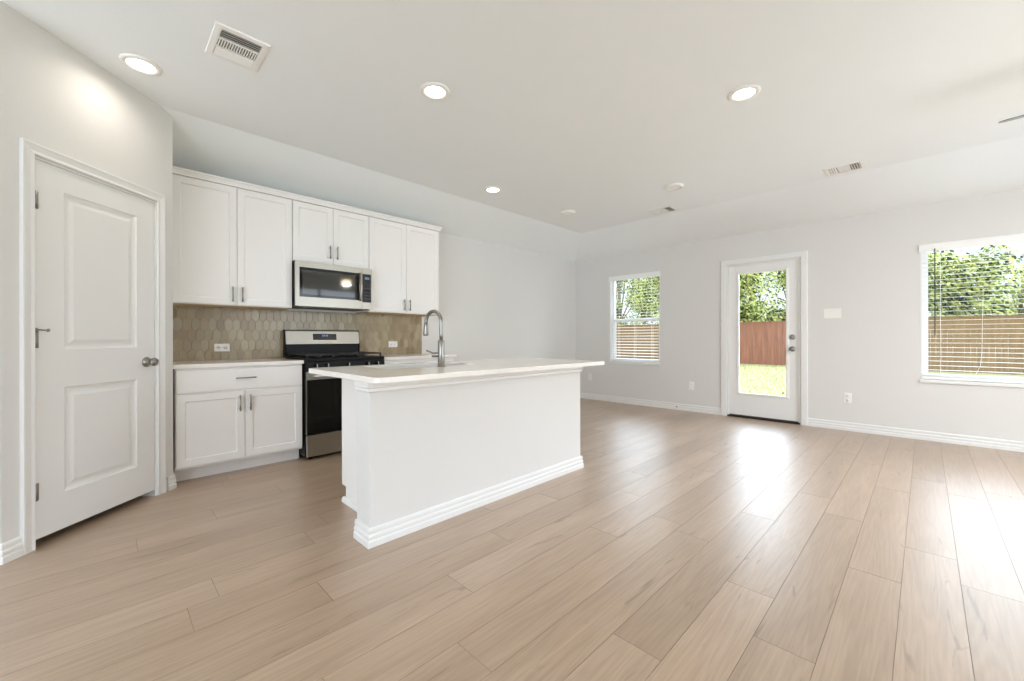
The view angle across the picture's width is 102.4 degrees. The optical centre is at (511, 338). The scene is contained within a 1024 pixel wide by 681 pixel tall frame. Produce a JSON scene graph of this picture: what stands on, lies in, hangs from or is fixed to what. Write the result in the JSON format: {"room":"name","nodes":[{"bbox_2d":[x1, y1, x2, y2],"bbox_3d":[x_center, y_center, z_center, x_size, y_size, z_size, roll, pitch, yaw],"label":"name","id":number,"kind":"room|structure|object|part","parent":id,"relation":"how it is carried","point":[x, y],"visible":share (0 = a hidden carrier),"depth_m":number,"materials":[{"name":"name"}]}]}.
{"room":"open-plan kitchen","nodes":[
{"label":"open-plan kitchen","id":0,"kind":"room"},
{"bbox_2d":[0,0,172,543],"bbox_3d":[-2.542,-0.275,2.506,0.115,2.740,1.014,0,0,0],"label":"wall","id":1,"kind":"structure","parent":0,"point":[53,96],"depth_m":2.19,"materials":[{"name":"paint"}]},
{"bbox_2d":[19,138,165,554],"bbox_3d":[-2.531,0.041,2.502,0.133,2.108,0.854,0,0,0],"label":"trim","id":2,"kind":"structure","parent":1,"relation":"attached to","point":[28,150],"depth_m":2.12,"materials":[{"name":"white paint"}]},
{"bbox_2d":[35,159,158,539],"bbox_3d":[-2.469,0.057,2.496,0.105,1.989,0.724,0,0,0],"label":"door","id":3,"kind":"structure","parent":1,"relation":"in","point":[95,361],"depth_m":2.43,"materials":[{"name":"white paint"}]},
{"bbox_3d":[-2.450,0.160,2.796,0.070,0.068,0.068,0,0,0],"label":"knob","id":4,"kind":"part","parent":3,"relation":"part of","materials":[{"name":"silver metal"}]},
{"bbox_2d":[202,232,575,360],"bbox_3d":[-1.624,-0.162,4.918,8.040,2.510,0.140,0,0,-45],"label":"wall","id":5,"kind":"structure","parent":0,"point":[496,301],"depth_m":6.26,"materials":[{"name":"paint"}]},
{"bbox_2d":[173,174,291,309],"bbox_3d":[-2.500,-0.800,3.691,0.888,1.034,0.362,0,0,-45],"label":"upper cabinet","id":6,"kind":"object","parent":5,"relation":"attached to","point":[232,246],"visible":0.85,"depth_m":3.55,"materials":[{"name":"white paint"}]},
{"bbox_3d":[-2.559,-0.802,3.437,0.439,1.022,0.019,0,0,-45],"label":"door","id":7,"kind":"part","parent":6,"relation":"part of","materials":[{"name":"white paint"}]},
{"bbox_3d":[-2.525,-0.284,3.716,0.885,0.004,0.287,0,0,-45],"label":"underside panel","id":8,"kind":"part","parent":6,"relation":"part of","materials":[{"name":"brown wood"}]},
{"bbox_3d":[-2.409,-0.381,3.549,0.011,0.130,0.033,0,0,-45],"label":"bar pull","id":9,"kind":"part","parent":6,"relation":"part of","materials":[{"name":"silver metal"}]},
{"bbox_3d":[-2.358,-0.381,3.600,0.011,0.130,0.033,0,0,-45],"label":"bar pull","id":10,"kind":"part","parent":6,"relation":"part of","materials":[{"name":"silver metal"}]},
{"bbox_3d":[-2.246,-0.802,3.749,0.439,1.022,0.019,0,0,-45],"label":"door","id":11,"kind":"part","parent":6,"relation":"part of","materials":[{"name":"white paint"}]},
{"bbox_2d":[173,306,421,360],"bbox_3d":[-2.056,-0.044,4.381,2.534,0.479,0.008,0,0,-45],"label":"tile backsplash","id":12,"kind":"structure","parent":5,"relation":"attached to","point":[250,333],"depth_m":4.01,"materials":[{"name":"tile"}]},
{"bbox_2d":[214,344,229,351],"bbox_3d":[-2.659,0.084,3.770,0.118,0.072,0.008,0,0,-45],"label":"wall outlet","id":13,"kind":"object","parent":12,"relation":"attached to","point":[217,347],"visible":1,"depth_m":3.77,"materials":[{"name":"white plastic"}]},
{"bbox_2d":[388,341,396,346],"bbox_3d":[-1.441,0.071,4.983,0.118,0.072,0.008,0,0,-45],"label":"wall outlet","id":14,"kind":"object","parent":12,"relation":"attached to","point":[390,343],"visible":1,"depth_m":4.98,"materials":[{"name":"white plastic"}]},
{"bbox_2d":[292,200,368,268],"bbox_3d":[-1.916,-1.028,4.273,0.761,0.580,0.362,0,0,-45],"label":"upper cabinet","id":15,"kind":"object","parent":5,"relation":"attached to","point":[320,234],"visible":0.84,"depth_m":4.14,"materials":[{"name":"white paint"}]},
{"bbox_3d":[-1.953,-1.030,4.042,0.375,0.568,0.019,0,0,-45],"label":"door","id":16,"kind":"part","parent":15,"relation":"part of","materials":[{"name":"white paint"}]},
{"bbox_2d":[291,260,371,310],"bbox_3d":[-1.878,-0.518,4.237,0.757,0.436,0.441,0,0,-45],"label":"microwave","id":17,"kind":"object","parent":15,"relation":"attached to","point":[315,286],"visible":0.97,"depth_m":4.08,"materials":[{"name":"silver metal"}]},
{"bbox_3d":[-1.569,-0.537,4.274,0.025,0.296,0.058,0,0,-38],"label":"handle","id":18,"kind":"part","parent":17,"relation":"part of","materials":[{"name":"silver metal"}]},
{"bbox_3d":[-1.540,-0.527,4.350,0.094,0.297,0.020,0,0,-45],"label":"control panel","id":19,"kind":"part","parent":17,"relation":"part of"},
{"bbox_3d":[-1.538,-0.521,4.355,0.107,0.426,0.024,0,0,-45],"label":"control frame","id":20,"kind":"part","parent":17,"relation":"part of","materials":[{"name":"silver metal"}]},
{"bbox_3d":[-1.684,-1.030,4.309,0.375,0.568,0.019,0,0,-45],"label":"door","id":21,"kind":"part","parent":15,"relation":"part of","materials":[{"name":"white paint"}]},
{"bbox_2d":[356,217,438,315],"bbox_3d":[-1.325,-0.802,4.862,0.904,1.034,0.362,0,0,-45],"label":"upper cabinet","id":22,"kind":"object","parent":5,"relation":"attached to","point":[403,258],"visible":0.9,"depth_m":4.72,"materials":[{"name":"white paint"}]},
{"bbox_2d":[173,166,441,231],"bbox_3d":[-1.909,-1.343,4.283,2.608,0.050,0.358,0,0,-45],"label":"crown molding","id":23,"kind":"structure","parent":22,"relation":"attached to","point":[176,170],"depth_m":3.88,"materials":[{"name":"white paint"}]},
{"bbox_3d":[-1.387,-0.804,4.605,0.447,1.022,0.019,0,0,-45],"label":"door","id":24,"kind":"part","parent":22,"relation":"part of","materials":[{"name":"white paint"}]},
{"bbox_3d":[-1.349,-0.287,4.887,0.901,0.004,0.287,0,0,-45],"label":"underside panel","id":25,"kind":"part","parent":22,"relation":"part of","materials":[{"name":"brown wood"}]},
{"bbox_3d":[-1.068,-0.805,4.923,0.447,1.022,0.019,0,0,-45],"label":"door","id":26,"kind":"part","parent":22,"relation":"part of","materials":[{"name":"white paint"}]},
{"bbox_2d":[0,398,1023,680],"bbox_3d":[0.529,1.159,1.837,9.340,0.140,7.540,0,0,-45],"label":"floor","id":27,"kind":"structure","parent":0,"point":[684,545],"depth_m":1.90,"materials":[{"name":"brown wood"}]},
{"bbox_2d":[173,364,301,481],"bbox_3d":[-2.392,0.661,3.575,0.888,0.866,0.651,0,0,-45],"label":"base cabinet","id":28,"kind":"object","parent":27,"relation":"on","point":[226,419],"visible":0.91,"depth_m":3.33,"materials":[{"name":"white paint"}]},
{"bbox_3d":[-2.348,0.699,3.219,0.437,0.543,0.019,0,0,-45],"label":"door","id":29,"kind":"part","parent":28,"relation":"part of","materials":[{"name":"white paint"}]},
{"bbox_2d":[173,358,303,368],"bbox_3d":[-2.403,0.212,3.578,0.908,0.030,0.638,0,0,-45],"label":"countertop","id":30,"kind":"structure","parent":28,"relation":"on","point":[269,361],"depth_m":3.40,"materials":[{"name":"white stone"}]},
{"bbox_3d":[-2.193,0.329,3.375,0.877,0.168,0.019,0,0,-45],"label":"drawer","id":31,"kind":"part","parent":28,"relation":"part of","materials":[{"name":"white paint"}]},
{"bbox_3d":[-2.148,0.523,3.381,0.011,0.130,0.033,0,0,-45],"label":"bar pull","id":32,"kind":"part","parent":28,"relation":"part of","materials":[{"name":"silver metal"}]},
{"bbox_3d":[-2.036,0.698,3.530,0.437,0.543,0.019,0,0,-45],"label":"door","id":33,"kind":"part","parent":28,"relation":"part of","materials":[{"name":"white paint"}]},
{"bbox_2d":[283,330,384,458],"bbox_3d":[-1.766,0.502,4.126,0.756,1.182,0.708,0,0,-45],"label":"gas range","id":34,"kind":"object","parent":27,"relation":"on","point":[321,394],"visible":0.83,"depth_m":3.83,"materials":[{"name":"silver metal"}]},
{"bbox_3d":[-1.537,0.336,3.896,0.666,0.027,0.058,0,0,-45],"label":"handle","id":35,"kind":"part","parent":34,"relation":"part of","materials":[{"name":"silver metal"}]},
{"bbox_3d":[-1.568,0.581,3.927,0.748,0.560,0.030,0,0,-45],"label":"oven door","id":36,"kind":"part","parent":34,"relation":"part of","materials":[{"name":"black glass"}]},
{"bbox_3d":[-1.569,0.966,3.929,0.748,0.190,0.026,0,0,-45],"label":"storage drawer","id":37,"kind":"part","parent":34,"relation":"part of","materials":[{"name":"silver metal"}]},
{"bbox_3d":[-1.566,0.616,3.925,0.744,0.489,0.028,0,0,-45],"label":"oven glass","id":38,"kind":"part","parent":34,"relation":"part of","materials":[{"name":"black glass"}]},
{"bbox_2d":[285,355,383,361],"bbox_3d":[-1.772,0.197,4.131,0.756,0.030,0.575,0,0,-45],"label":"cooktop","id":39,"kind":"object","parent":34,"relation":"in","point":[315,358],"depth_m":3.96,"materials":[{"name":"black metal"}]},
{"bbox_3d":[-1.579,0.252,3.938,0.752,0.082,0.060,0,0,-45],"label":"control panel","id":40,"kind":"part","parent":34,"relation":"part of","materials":[{"name":"black metal"}]},
{"bbox_2d":[384,357,452,363],"bbox_3d":[-1.210,0.659,4.753,0.899,0.866,0.651,0,0,-45],"label":"base cabinet","id":41,"kind":"object","parent":27,"relation":"on","point":[428,359],"visible":0.03,"depth_m":4.49,"materials":[{"name":"white paint"}]},
{"bbox_2d":[374,353,456,359],"bbox_3d":[-1.210,0.210,4.767,0.930,0.030,0.638,0,0,-45],"label":"countertop","id":42,"kind":"structure","parent":41,"relation":"on","point":[425,355],"depth_m":4.59,"materials":[{"name":"white stone"}]},
{"bbox_2d":[341,367,583,548],"bbox_3d":[-0.344,0.657,3.075,1.904,0.866,0.778,0,0,-45],"label":"kitchen island","id":43,"kind":"object","parent":27,"relation":"on","point":[417,455],"visible":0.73,"depth_m":2.58,"materials":[{"name":"paint"}]},
{"bbox_3d":[-0.943,1.075,2.566,0.018,0.034,0.544,0,0,-45],"label":"shoe moulding","id":44,"kind":"part","parent":43,"relation":"part of","materials":[{"name":"white paint"}]},
{"bbox_2d":[309,358,604,383],"bbox_3d":[-0.275,0.208,3.070,2.047,0.030,0.970,0,0,-45],"label":"island countertop","id":45,"kind":"structure","parent":43,"relation":"on","point":[403,372],"depth_m":2.64,"materials":[{"name":"white stone"}]},
{"bbox_2d":[423,310,444,366],"bbox_3d":[-0.555,-0.003,2.820,0.203,0.392,0.099,0,0,35],"label":"kitchen faucet","id":46,"kind":"object","parent":45,"relation":"on","point":[440,354],"visible":1,"depth_m":2.78,"materials":[{"name":"silver metal"}]},
{"bbox_3d":[-0.542,-0.095,2.844,0.181,0.210,0.025,0,0,38],"label":"spout","id":47,"kind":"part","parent":46,"relation":"part of","materials":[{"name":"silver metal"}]},
{"bbox_3d":[-0.134,0.254,2.863,1.900,0.060,0.176,0,0,-45],"label":"cap moulding","id":48,"kind":"part","parent":43,"relation":"part of","materials":[{"name":"white paint"}]},
{"bbox_3d":[-0.132,1.041,2.862,1.904,0.098,0.178,0,0,-45],"label":"baseboard","id":49,"kind":"part","parent":43,"relation":"part of","materials":[{"name":"white paint"}]},
{"bbox_2d":[1,0,1023,260],"bbox_3d":[0.406,-1.571,1.184,10.650,0.400,8.300,0,0,-45],"label":"ceiling","id":50,"kind":"structure","parent":0,"point":[590,108],"depth_m":2.91,"materials":[{"name":"paint"}]},
{"bbox_2d":[118,53,162,75],"bbox_3d":[-2.228,-1.640,2.471,0.198,0.011,0.198,0,0,-45],"label":"recessed light","id":51,"kind":"object","parent":50,"relation":"in","point":[140,64],"visible":1,"depth_m":2.46,"materials":[{"name":"white plastic"}]},
{"bbox_2d":[205,21,270,71],"bbox_3d":[-1.558,-1.641,2.336,0.256,0.011,0.316,0,0,-45],"label":"ceiling vent","id":52,"kind":"object","parent":50,"relation":"in","point":[229,44],"visible":1,"depth_m":2.32,"materials":[{"name":"white plastic"}]},
{"bbox_2d":[420,82,449,99],"bbox_3d":[-0.513,-1.643,2.742,0.198,0.011,0.198,0,0,-45],"label":"recessed light","id":53,"kind":"object","parent":50,"relation":"in","point":[431,90],"visible":1,"depth_m":2.73,"materials":[{"name":"white plastic"}]},
{"bbox_2d":[484,186,501,192],"bbox_3d":[-0.210,-1.644,4.558,0.198,0.011,0.198,0,0,-45],"label":"recessed light","id":54,"kind":"object","parent":50,"relation":"in","point":[491,189],"visible":1,"depth_m":4.54,"materials":[{"name":"white plastic"}]},
{"bbox_2d":[560,210,575,215],"bbox_3d":[0.732,-1.638,5.376,0.198,0.026,0.198,0,0,-45],"label":"recessed light","id":55,"kind":"object","parent":50,"relation":"in","point":[564,212],"visible":1,"depth_m":5.34,"materials":[{"name":"white plastic"}]},
{"bbox_2d":[648,205,678,214],"bbox_3d":[1.951,-1.648,5.307,0.256,0.011,0.316,0,0,-45],"label":"ceiling vent","id":56,"kind":"object","parent":50,"relation":"in","point":[670,208],"visible":1,"depth_m":5.29,"materials":[{"name":"white plastic"}]},
{"bbox_2d":[664,183,683,190],"bbox_3d":[1.758,-1.641,4.465,0.198,0.026,0.198,0,0,-45],"label":"recessed light","id":57,"kind":"object","parent":50,"relation":"in","point":[673,186],"visible":1,"depth_m":4.43,"materials":[{"name":"white plastic"}]},
{"bbox_2d":[727,84,760,101],"bbox_3d":[1.563,-1.648,2.772,0.198,0.011,0.198,0,0,-45],"label":"recessed light","id":58,"kind":"object","parent":50,"relation":"in","point":[745,92],"visible":1,"depth_m":2.76,"materials":[{"name":"white plastic"}]},
{"bbox_2d":[822,159,866,176],"bbox_3d":[3.233,-1.651,4.005,0.256,0.011,0.316,0,0,-45],"label":"ceiling vent","id":59,"kind":"object","parent":50,"relation":"in","point":[860,164],"visible":1,"depth_m":3.99,"materials":[{"name":"white plastic"}]},
{"bbox_2d":[998,115,1023,122],"bbox_3d":[3.495,-1.447,2.121,1.278,0.420,1.271,0,0,-45],"label":"ceiling fan","id":60,"kind":"object","parent":50,"relation":"hanging from","point":[1020,116],"visible":1,"depth_m":2.56,"materials":[{"name":"silver"}]},
{"bbox_2d":[575,188,1023,441],"bbox_3d":[3.785,-0.173,5.084,0.140,2.510,7.260,0,0,-45],"label":"wall","id":61,"kind":"structure","parent":0,"point":[866,266],"depth_m":4.86,"materials":[{"name":"paint"}]},
{"bbox_2d":[609,281,660,365],"bbox_3d":[2.046,-0.305,6.810,0.157,1.468,0.912,0,0,-45],"label":"window","id":62,"kind":"structure","parent":61,"relation":"in","point":[612,283],"depth_m":7.08,"materials":[{"name":"white plastic"}]},
{"bbox_2d":[609,271,659,362],"bbox_3d":[2.022,-0.332,6.785,0.091,1.447,0.920,0,0,-45],"label":"window blind","id":63,"kind":"object","parent":62,"relation":"attached to","point":[655,273],"visible":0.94,"depth_m":6.76,"materials":[{"name":"white plastic"}]},
{"bbox_3d":[2.036,0.381,6.798,0.052,0.022,0.872,0,0,-45],"label":"rail","id":64,"kind":"part","parent":63,"relation":"part of","materials":[{"name":"white wood"}]},
{"bbox_3d":[2.246,-0.310,6.586,0.053,1.359,0.002,0,0,-45],"label":"ladder cord","id":65,"kind":"part","parent":63,"relation":"part of","materials":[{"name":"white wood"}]},
{"bbox_3d":[2.026,0.413,6.789,0.096,0.034,0.912,0,0,-45],"label":"sill","id":66,"kind":"part","parent":62,"relation":"part of","materials":[{"name":"white paint"}]},
{"bbox_3d":[2.076,0.016,6.839,0.034,0.704,0.824,0,0,-45],"label":"sash","id":67,"kind":"part","parent":62,"relation":"part of","materials":[{"name":"white plastic"}]},
{"bbox_2d":[580,392,720,414],"bbox_3d":[2.062,1.037,6.704,0.019,0.098,2.527,0,0,-45],"label":"baseboard","id":68,"kind":"structure","parent":61,"relation":"attached to","point":[668,405],"depth_m":6.50,"materials":[{"name":"white paint"}]},
{"bbox_2d":[689,382,693,389],"bbox_3d":[2.663,0.704,6.107,0.008,0.118,0.072,0,0,-45],"label":"wall outlet","id":69,"kind":"object","parent":61,"relation":"attached to","point":[691,384],"visible":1,"depth_m":6.10,"materials":[{"name":"white plastic"}]},
{"bbox_2d":[729,259,798,421],"bbox_3d":[3.314,0.032,5.468,0.114,2.058,0.820,0,0,-45],"label":"door","id":70,"kind":"structure","parent":61,"relation":"in","point":[785,408],"depth_m":5.44,"materials":[{"name":"white paint"}]},
{"bbox_3d":[3.326,-0.067,5.480,0.031,1.698,0.622,0,0,-45],"label":"glazing frame","id":71,"kind":"part","parent":70,"relation":"part of","materials":[{"name":"white paint"}]},
{"bbox_2d":[721,250,807,425],"bbox_3d":[3.366,-0.003,5.513,0.188,2.172,1.008,0,0,-45],"label":"trim","id":72,"kind":"structure","parent":61,"relation":"attached to","point":[803,260],"depth_m":5.25,"materials":[{"name":"white paint"}]},
{"bbox_2d":[824,308,840,318],"bbox_3d":[3.837,-0.298,4.926,0.009,0.118,0.165,0,0,-45],"label":"light switch","id":73,"kind":"object","parent":61,"relation":"attached to","point":[836,312],"visible":1,"depth_m":4.92,"materials":[{"name":"white plastic"}]},
{"bbox_2d":[844,393,851,402],"bbox_3d":[3.939,0.699,4.826,0.008,0.118,0.072,0,0,-45],"label":"wall outlet","id":74,"kind":"object","parent":61,"relation":"attached to","point":[847,396],"visible":1,"depth_m":4.82,"materials":[{"name":"white plastic"}]},
{"bbox_2d":[808,418,1023,451],"bbox_3d":[4.978,1.030,3.776,0.019,0.098,3.727,0,0,-45],"label":"baseboard","id":75,"kind":"structure","parent":61,"relation":"attached to","point":[1010,445],"depth_m":4.38,"materials":[{"name":"white paint"}]},
{"bbox_2d":[920,252,1023,387],"bbox_3d":[4.937,-0.256,3.909,0.157,1.448,1.512,0,0,-45],"label":"window","id":76,"kind":"structure","parent":61,"relation":"in","point":[923,271],"depth_m":4.40,"materials":[{"name":"white plastic"}]},
{"bbox_2d":[919,233,1023,383],"bbox_3d":[4.907,-0.283,3.879,0.105,1.427,1.520,0,0,-45],"label":"window blind","id":77,"kind":"object","parent":76,"relation":"attached to","point":[1012,238],"visible":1,"depth_m":4.16,"materials":[{"name":"white plastic"}]},
{"bbox_3d":[4.501,-0.260,4.322,0.053,1.339,0.002,0,0,-45],"label":"ladder cord","id":78,"kind":"part","parent":77,"relation":"part of","materials":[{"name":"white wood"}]},
{"bbox_3d":[4.926,0.419,3.897,0.052,0.022,1.472,0,0,-45],"label":"rail","id":79,"kind":"part","parent":77,"relation":"part of","materials":[{"name":"white wood"}]},
{"bbox_3d":[4.649,-0.032,4.104,0.073,0.895,0.006,0,0,39],"label":"lift cord","id":80,"kind":"part","parent":77,"relation":"part of","materials":[{"name":"white fabric"}]},
{"bbox_3d":[4.917,0.452,3.887,0.096,0.034,1.512,0,0,-45],"label":"sill","id":81,"kind":"part","parent":76,"relation":"part of","materials":[{"name":"white paint"}]},
{"bbox_3d":[-3.468,-0.273,1.106,2.648,2.740,0.120,0,0,-45],"label":"wall","id":82,"kind":"structure","parent":0,"visible":0},
{"bbox_2d":[0,536,22,564],"bbox_3d":[-3.410,1.048,1.100,2.717,0.098,0.073,0,0,-45],"label":"baseboard","id":83,"kind":"structure","parent":82,"relation":"attached to","point":[10,550],"depth_m":2.03,"materials":[{"name":"white paint"}]},
{"bbox_3d":[-2.764,-0.274,3.209,0.120,2.740,0.673,0,0,-45],"label":"wall","id":84,"kind":"structure","parent":0,"visible":0},
{"bbox_2d":[166,472,176,490],"bbox_3d":[-2.511,1.046,3.049,0.052,0.098,0.213,0,0,-33],"label":"baseboard","id":85,"kind":"structure","parent":84,"relation":"attached to","point":[171,483],"depth_m":2.98,"materials":[{"name":"white paint"}]},
{"label":"outside","id":86,"kind":"structure","parent":0,"visible":0},
{"bbox_2d":[740,353,1023,395],"bbox_3d":[15.071,1.208,22.068,39.800,0.001,70.000,0,0,-45],"label":"lawn","id":87,"kind":"structure","parent":86,"point":[745,380],"depth_m":13.38,"materials":[{"name":"plant"}]},
{"bbox_2d":[616,278,647,325],"bbox_3d":[7.664,-2.545,28.769,3.660,7.746,4.069,0,0,-45],"label":"leafy tree","id":88,"kind":"object","parent":87,"relation":"on","point":[618,286],"visible":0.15,"depth_m":28.50,"materials":[{"name":"green plant"}]},
{"bbox_2d":[616,324,658,358],"bbox_3d":[6.357,0.236,23.991,0.190,1.980,8.980,0,0,-45],"label":"wooden fence","id":89,"kind":"object","parent":87,"relation":"on","point":[645,335],"visible":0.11,"depth_m":23.15,"materials":[{"name":"beige wood"}]},
{"bbox_3d":[6.338,-0.689,23.973,0.140,0.130,8.980,0,0,-45],"label":"cap rail","id":90,"kind":"part","parent":89,"relation":"part of","materials":[{"name":"beige wood"}]},
{"bbox_2d":[623,277,659,324],"bbox_3d":[10.588,-2.787,32.194,4.136,8.217,4.141,0,0,-45],"label":"leafy tree","id":91,"kind":"object","parent":87,"relation":"on","point":[654,309],"visible":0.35,"depth_m":32.32,"materials":[{"name":"green plant"}]},
{"bbox_2d":[643,276,659,323],"bbox_3d":[10.267,-2.324,26.019,3.601,7.293,4.007,0,0,-19],"label":"leafy tree","id":92,"kind":"object","parent":87,"relation":"on","point":[656,286],"visible":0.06,"depth_m":26.38,"materials":[{"name":"green plant"}]},
{"bbox_2d":[740,273,763,321],"bbox_3d":[12.666,-1.568,23.568,2.953,5.773,2.896,0,0,17],"label":"leafy tree","id":93,"kind":"object","parent":87,"relation":"on","point":[747,280],"visible":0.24,"depth_m":22.99,"materials":[{"name":"green plant"}]},
{"bbox_2d":[740,321,785,364],"bbox_3d":[11.587,0.225,18.741,0.190,1.980,5.800,0,0,-45],"label":"wooden fence","id":94,"kind":"object","parent":87,"relation":"on","point":[764,343],"visible":0.27,"depth_m":18.78,"materials":[{"name":"brown wood"}]},
{"bbox_3d":[11.567,-0.700,18.723,0.140,0.130,5.800,0,0,-45],"label":"cap rail","id":95,"kind":"part","parent":94,"relation":"part of","materials":[{"name":"brown wood"}]},
{"bbox_2d":[740,364,785,395],"bbox_3d":[8.075,1.185,13.176,3.438,0.074,13.637,0,0,28],"label":"grass","id":96,"kind":"structure","parent":87,"relation":"on","point":[761,365],"depth_m":12.06,"materials":[{"name":"plant"}]},
{"bbox_2d":[740,271,785,321],"bbox_3d":[15.602,-2.065,26.982,3.970,6.754,3.572,0,0,-9],"label":"leafy tree","id":97,"kind":"object","parent":87,"relation":"on","point":[752,300],"visible":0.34,"depth_m":26.48,"materials":[{"name":"green plant"}]},
{"bbox_2d":[755,270,785,321],"bbox_3d":[14.598,-1.650,21.333,2.868,5.929,3.487,0,0,-16],"label":"leafy tree","id":98,"kind":"object","parent":87,"relation":"on","point":[770,315],"visible":0.24,"depth_m":21.93,"materials":[{"name":"green plant"}]},
{"bbox_2d":[928,245,1019,342],"bbox_3d":[18.517,-1.322,17.040,3.540,5.257,3.438,0,0,-45],"label":"leafy tree","id":99,"kind":"object","parent":87,"relation":"on","point":[957,307],"visible":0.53,"depth_m":16.49,"materials":[{"name":"green plant"}]},
{"bbox_2d":[928,315,1023,374],"bbox_3d":[16.887,0.214,13.420,0.190,1.980,9.180,0,0,-45],"label":"wooden fence","id":100,"kind":"object","parent":87,"relation":"on","point":[1007,352],"visible":0.37,"depth_m":14.17,"materials":[{"name":"beige wood"}]},
{"bbox_3d":[16.868,-0.711,13.403,0.140,0.130,9.180,0,0,-45],"label":"cap rail","id":101,"kind":"part","parent":100,"relation":"part of","materials":[{"name":"beige wood"}]},
{"bbox_2d":[979,250,1023,346],"bbox_3d":[23.808,-1.441,18.841,4.540,5.474,3.762,0,0,-45],"label":"leafy tree","id":102,"kind":"object","parent":87,"relation":"on","point":[1019,294],"visible":0.34,"depth_m":18.90,"materials":[{"name":"green plant"}]}
]}

